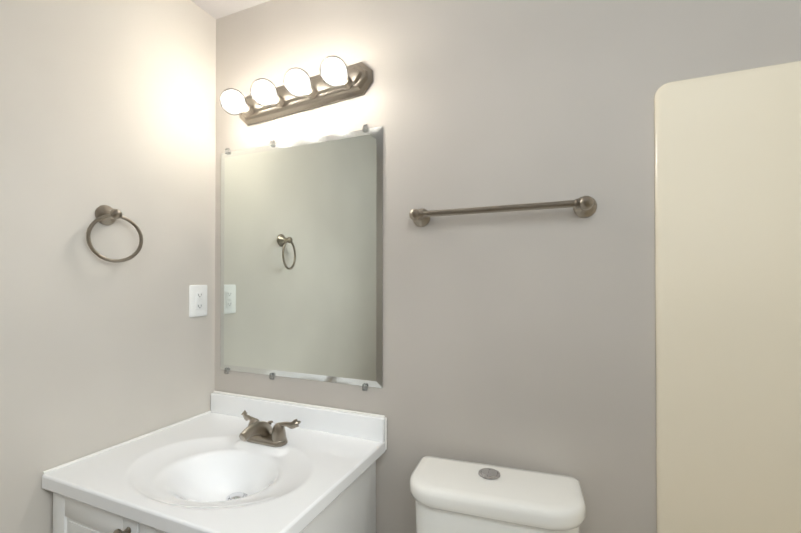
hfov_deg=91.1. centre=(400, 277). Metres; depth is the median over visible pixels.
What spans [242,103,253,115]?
socket
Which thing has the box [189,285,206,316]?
outlet
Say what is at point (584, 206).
bar
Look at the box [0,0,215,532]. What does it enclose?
wall
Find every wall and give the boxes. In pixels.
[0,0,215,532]
[215,0,800,532]
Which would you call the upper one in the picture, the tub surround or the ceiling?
the ceiling
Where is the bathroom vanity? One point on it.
(233, 463)
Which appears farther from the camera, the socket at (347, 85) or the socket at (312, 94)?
the socket at (312, 94)
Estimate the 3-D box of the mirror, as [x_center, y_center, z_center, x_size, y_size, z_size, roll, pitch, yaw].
[-0.396,-0.069,1.451,0.727,0.906,0.012,0,-1,23]
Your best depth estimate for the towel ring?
1.20 m
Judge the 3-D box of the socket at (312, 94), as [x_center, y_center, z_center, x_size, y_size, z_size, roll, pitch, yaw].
[-0.318,-0.652,1.375,0.043,0.043,0.024,-3,-2,23]
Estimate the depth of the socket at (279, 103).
1.42 m
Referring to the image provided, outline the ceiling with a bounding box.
[191,0,269,18]
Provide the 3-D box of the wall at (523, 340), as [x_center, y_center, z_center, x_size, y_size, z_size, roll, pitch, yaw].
[0.328,0.150,1.208,2.320,2.440,0.100,0,-1,23]
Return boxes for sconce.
[219,55,372,125]
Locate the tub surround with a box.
[654,61,800,532]
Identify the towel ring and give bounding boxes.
[86,205,142,262]
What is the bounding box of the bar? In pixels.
[409,196,596,226]
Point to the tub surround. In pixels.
(728, 278)
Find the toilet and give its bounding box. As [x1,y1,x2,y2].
[410,456,585,532]
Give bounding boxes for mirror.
[220,124,382,390]
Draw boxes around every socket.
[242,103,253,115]
[272,94,283,107]
[305,85,316,98]
[340,76,351,89]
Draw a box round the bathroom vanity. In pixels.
[42,391,386,532]
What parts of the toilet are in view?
tank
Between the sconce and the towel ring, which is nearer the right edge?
the sconce
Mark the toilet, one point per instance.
(453, 496)

